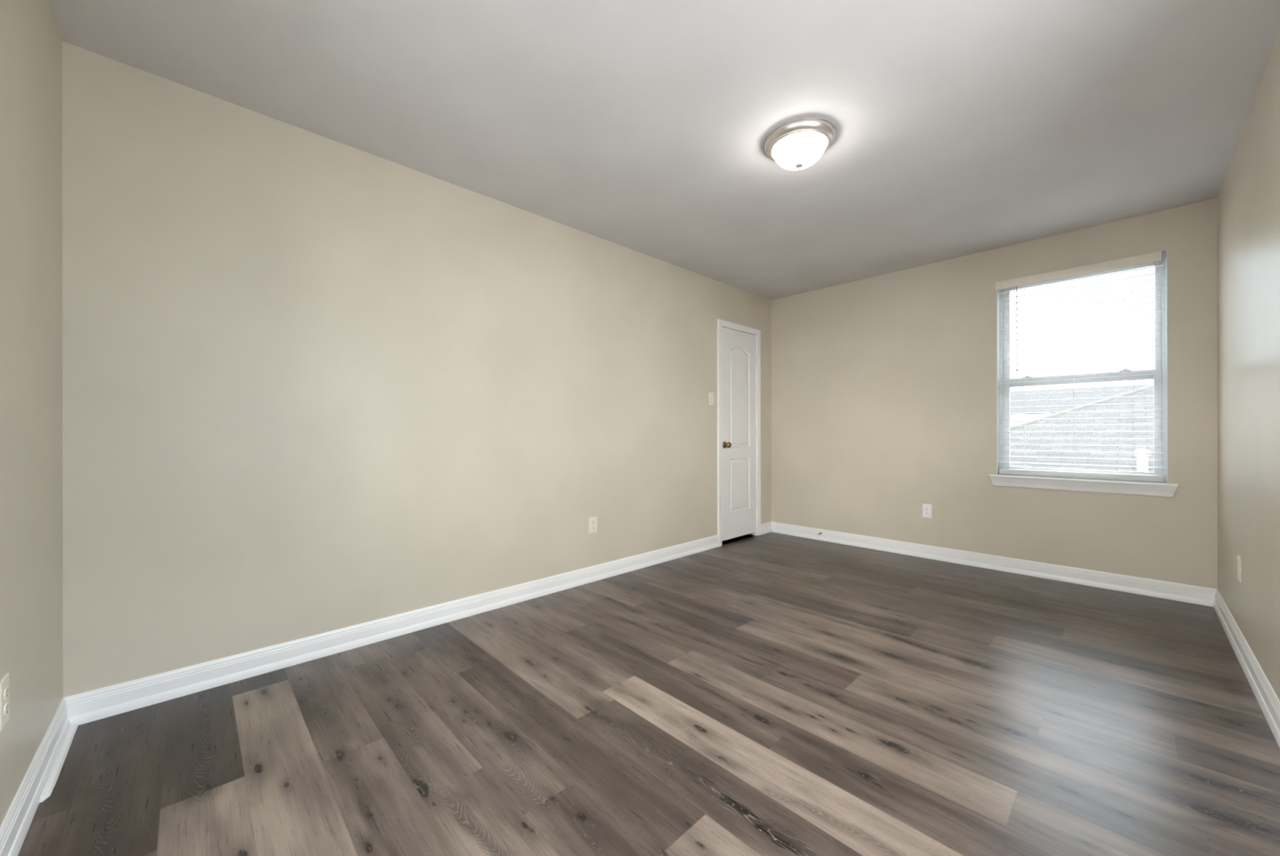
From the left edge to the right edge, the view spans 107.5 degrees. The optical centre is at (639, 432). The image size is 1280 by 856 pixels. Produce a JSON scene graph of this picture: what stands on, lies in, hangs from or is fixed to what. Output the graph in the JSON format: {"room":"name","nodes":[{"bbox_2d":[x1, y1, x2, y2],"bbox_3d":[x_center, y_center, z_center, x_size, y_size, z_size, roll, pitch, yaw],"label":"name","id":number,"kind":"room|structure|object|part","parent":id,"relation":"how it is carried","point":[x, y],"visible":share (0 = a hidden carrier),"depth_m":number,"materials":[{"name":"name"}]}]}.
{"room":"empty bedroom","nodes":[
{"label":"empty bedroom","id":0,"kind":"room"},
{"bbox_2d":[0,0,62,826],"bbox_3d":[-1.069,-0.174,0.546,0.130,2.640,2.983,0,0,-44],"label":"wall","id":1,"kind":"structure","parent":0,"point":[31,340],"depth_m":1.32,"materials":[{"name":"beige paint"}]},
{"bbox_2d":[0,671,8,731],"bbox_3d":[-1.535,0.650,1.135,0.008,0.116,0.072,0,0,-44],"label":"wall outlet","id":2,"kind":"object","parent":1,"relation":"attached to","point":[4,682],"visible":1,"depth_m":1.13,"materials":[{"name":"beige plastic"}]},
{"bbox_2d":[4,701,8,715],"bbox_3d":[-1.534,0.669,1.137,0.003,0.028,0.034,0,0,-44],"label":"receptacle","id":3,"kind":"object","parent":2,"relation":"attached to","point":[6,703],"depth_m":1.14,"materials":[{"name":"beige plastic"}]},
{"bbox_2d":[4,685,8,700],"bbox_3d":[-1.534,0.630,1.137,0.003,0.028,0.034,0,0,-44],"label":"receptacle","id":4,"kind":"object","parent":2,"relation":"attached to","point":[6,687],"depth_m":1.14,"materials":[{"name":"beige plastic"}]},
{"bbox_2d":[0,697,70,855],"bbox_3d":[-1.013,0.993,0.598,0.019,0.106,2.983,0,0,-44],"label":"baseboard","id":5,"kind":"structure","parent":1,"relation":"attached to","point":[15,826],"depth_m":1.30,"materials":[{"name":"white paint"}]},
{"bbox_2d":[39,722,78,802],"bbox_3d":[-1.855,1.040,1.505,0.018,0.014,0.471,0,0,-44],"label":"trim","id":6,"kind":"structure","parent":1,"relation":"attached to","point":[52,778],"depth_m":1.47,"materials":[{"name":"white paint"}]},
{"bbox_2d":[62,40,771,697],"bbox_3d":[-0.380,-0.175,3.360,5.016,2.640,0.130,0,0,-44],"label":"wall","id":7,"kind":"structure","parent":0,"point":[313,384],"depth_m":2.21,"materials":[{"name":"beige paint"}]},
{"bbox_2d":[64,534,719,724],"bbox_3d":[-0.663,0.992,2.984,3.824,0.106,0.019,0,0,-44],"label":"baseboard","id":8,"kind":"structure","parent":7,"relation":"attached to","point":[97,704],"depth_m":2.20,"materials":[{"name":"white paint"}]},
{"bbox_2d":[589,515,597,533],"bbox_3d":[-0.329,0.653,3.312,0.072,0.116,0.008,0,0,-44],"label":"wall outlet","id":9,"kind":"object","parent":7,"relation":"attached to","point":[593,520],"visible":1,"depth_m":3.31,"materials":[{"name":"beige plastic"}]},
{"bbox_2d":[708,391,714,404],"bbox_3d":[0.651,-0.306,4.247,0.072,0.116,0.014,0,0,-44],"label":"light switch","id":10,"kind":"object","parent":7,"relation":"attached to","point":[711,395],"visible":1,"depth_m":4.24,"materials":[{"name":"beige plastic"}]},
{"bbox_2d":[716,318,760,546],"bbox_3d":[0.943,-0.001,4.582,0.709,2.088,0.194,0,0,-44],"label":"door","id":11,"kind":"structure","parent":7,"relation":"in","point":[739,428],"depth_m":4.55,"materials":[{"name":"white paint"}]},
{"bbox_3d":[0.815,0.113,4.371,0.066,0.066,0.067,0,0,-44],"label":"knob","id":12,"kind":"part","parent":11,"relation":"part of","materials":[{"name":"gold metal"}]},
{"bbox_2d":[760,520,772,534],"bbox_3d":[1.311,0.990,4.873,0.223,0.106,0.019,0,0,-44],"label":"baseboard","id":13,"kind":"structure","parent":7,"relation":"attached to","point":[766,527],"depth_m":4.87,"materials":[{"name":"white paint"}]},
{"bbox_2d":[17,531,1279,855],"bbox_3d":[0.439,1.044,2.506,4.758,0.001,3.734,0,0,-44],"label":"floor","id":14,"kind":"structure","parent":0,"point":[771,693],"depth_m":1.60,"materials":[{"name":"brown laminate"}]},
{"bbox_2d":[48,0,1279,300],"bbox_3d":[0.694,-1.447,2.236,5.016,0.100,3.243,0,0,-44],"label":"ceiling","id":15,"kind":"structure","parent":0,"point":[964,127],"depth_m":1.96,"materials":[{"name":"paint"}]},
{"bbox_2d":[764,116,835,170],"bbox_3d":[0.758,-1.323,2.236,0.326,0.148,0.326,0,0,-44],"label":"ceiling light","id":16,"kind":"object","parent":15,"relation":"attached to","point":[797,144],"visible":1,"depth_m":2.15,"materials":[{"name":"white glass"}]},
{"bbox_3d":[0.758,-1.317,2.236,0.241,0.090,0.241,0,0,-44],"label":"lamp shade","id":17,"kind":"part","parent":16,"relation":"part of","materials":[{"name":"white glass"}]},
{"bbox_2d":[770,197,1217,588],"bbox_3d":[2.461,-0.179,3.924,0.130,2.640,2.983,0,0,-44],"label":"wall","id":18,"kind":"structure","parent":0,"point":[883,387],"depth_m":3.71,"materials":[{"name":"beige paint"}]},
{"bbox_2d":[922,503,932,518],"bbox_3d":[2.386,0.651,3.904,0.008,0.116,0.072,0,0,-44],"label":"wall outlet","id":19,"kind":"object","parent":18,"relation":"attached to","point":[926,508],"visible":1,"depth_m":3.90,"materials":[{"name":"white plastic"}]},
{"bbox_2d":[771,521,1217,606],"bbox_3d":[2.409,0.988,3.873,0.019,0.106,2.983,0,0,-44],"label":"baseboard","id":20,"kind":"structure","parent":18,"relation":"attached to","point":[1191,593],"depth_m":3.45,"materials":[{"name":"white paint"}]},
{"bbox_2d":[988,249,1177,497],"bbox_3d":[3.046,-0.371,3.291,0.200,1.550,0.946,0,0,-44],"label":"window","id":21,"kind":"structure","parent":18,"relation":"in","point":[1164,488],"depth_m":3.20,"materials":[{"name":"white plastic"}]},
{"bbox_2d":[995,250,1164,481],"bbox_3d":[3.020,-0.415,3.280,0.067,1.456,0.856,0,0,-44],"label":"window blind","id":22,"kind":"object","parent":21,"relation":"attached to","point":[1158,255],"visible":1,"depth_m":3.22,"materials":[{"name":"white plastic"}]},
{"bbox_3d":[2.845,-0.410,3.473,0.052,1.370,0.001,0,0,-44],"label":"ladder cord","id":23,"kind":"part","parent":22,"relation":"part of","materials":[{"name":"white fabric"}]},
{"bbox_3d":[3.031,-0.411,3.279,0.052,1.370,0.001,0,0,-44],"label":"ladder cord","id":24,"kind":"part","parent":22,"relation":"part of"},
{"bbox_3d":[3.032,0.293,3.280,0.047,0.039,0.837,0,0,-44],"label":"rail","id":25,"kind":"part","parent":22,"relation":"part of","materials":[{"name":"white plastic"}]},
{"bbox_3d":[3.029,-1.118,3.279,0.052,0.044,0.842,0,0,-44],"label":"head rail","id":26,"kind":"part","parent":22,"relation":"part of","materials":[{"name":"white plastic"}]},
{"bbox_3d":[3.231,-0.411,3.070,0.052,1.370,0.001,0,0,-44],"label":"ladder cord","id":27,"kind":"part","parent":22,"relation":"part of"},
{"bbox_3d":[3.096,-0.744,3.339,0.016,0.758,0.823,0,0,-44],"label":"sash","id":28,"kind":"part","parent":21,"relation":"part of","materials":[{"name":"white plastic"}]},
{"bbox_3d":[3.080,-0.057,3.322,0.032,0.711,0.823,0,0,-44],"label":"sash","id":29,"kind":"part","parent":21,"relation":"part of","materials":[{"name":"glass"}]},
{"bbox_3d":[3.024,0.360,3.269,0.136,0.088,0.946,0,0,-44],"label":"sill","id":30,"kind":"part","parent":21,"relation":"part of","materials":[{"name":"white paint"}]},
{"bbox_2d":[1217,28,1279,700],"bbox_3d":[1.772,-0.178,1.111,5.016,2.640,0.130,0,0,-44],"label":"wall","id":31,"kind":"structure","parent":0,"point":[1248,198],"depth_m":1.98,"materials":[{"name":"beige paint"}]},
{"bbox_2d":[1236,555,1240,582],"bbox_3d":[2.847,0.646,2.233,0.072,0.116,0.008,0,0,-44],"label":"wall outlet","id":32,"kind":"object","parent":31,"relation":"attached to","point":[1238,557],"visible":1,"depth_m":2.22,"materials":[{"name":"beige plastic"}]},
{"bbox_2d":[1213,588,1279,747],"bbox_3d":[1.722,0.989,1.164,4.756,0.106,0.019,0,0,-44],"label":"baseboard","id":33,"kind":"structure","parent":31,"relation":"attached to","point":[1267,698],"depth_m":1.95,"materials":[{"name":"white paint"}]},
{"label":"outside","id":34,"kind":"structure","parent":0,"visible":0},
{"bbox_3d":[-2.046,4.347,1.669,120.000,0.200,120.000,0,0,-44],"label":"ground","id":35,"kind":"structure","parent":34,"visible":0},
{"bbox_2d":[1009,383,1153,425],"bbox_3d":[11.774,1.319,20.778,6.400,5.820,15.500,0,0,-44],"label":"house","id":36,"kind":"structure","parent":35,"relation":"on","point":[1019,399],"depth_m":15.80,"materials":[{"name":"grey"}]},
{"bbox_2d":[1009,384,1154,471],"bbox_3d":[12.357,1.587,7.270,10.635,5.278,16.175,0,0,-44],"label":"neighbor house","id":37,"kind":"structure","parent":35,"relation":"on","point":[1040,424],"depth_m":8.33,"materials":[{"name":"grey"}]},
{"bbox_2d":[1134,448,1151,471],"bbox_3d":[7.396,0.497,6.910,0.320,0.522,0.320,0,0,-44],"label":"roof vent","id":38,"kind":"object","parent":37,"relation":"attached to","point":[1140,455],"depth_m":6.87,"materials":[{"name":"white metal"}]}
]}

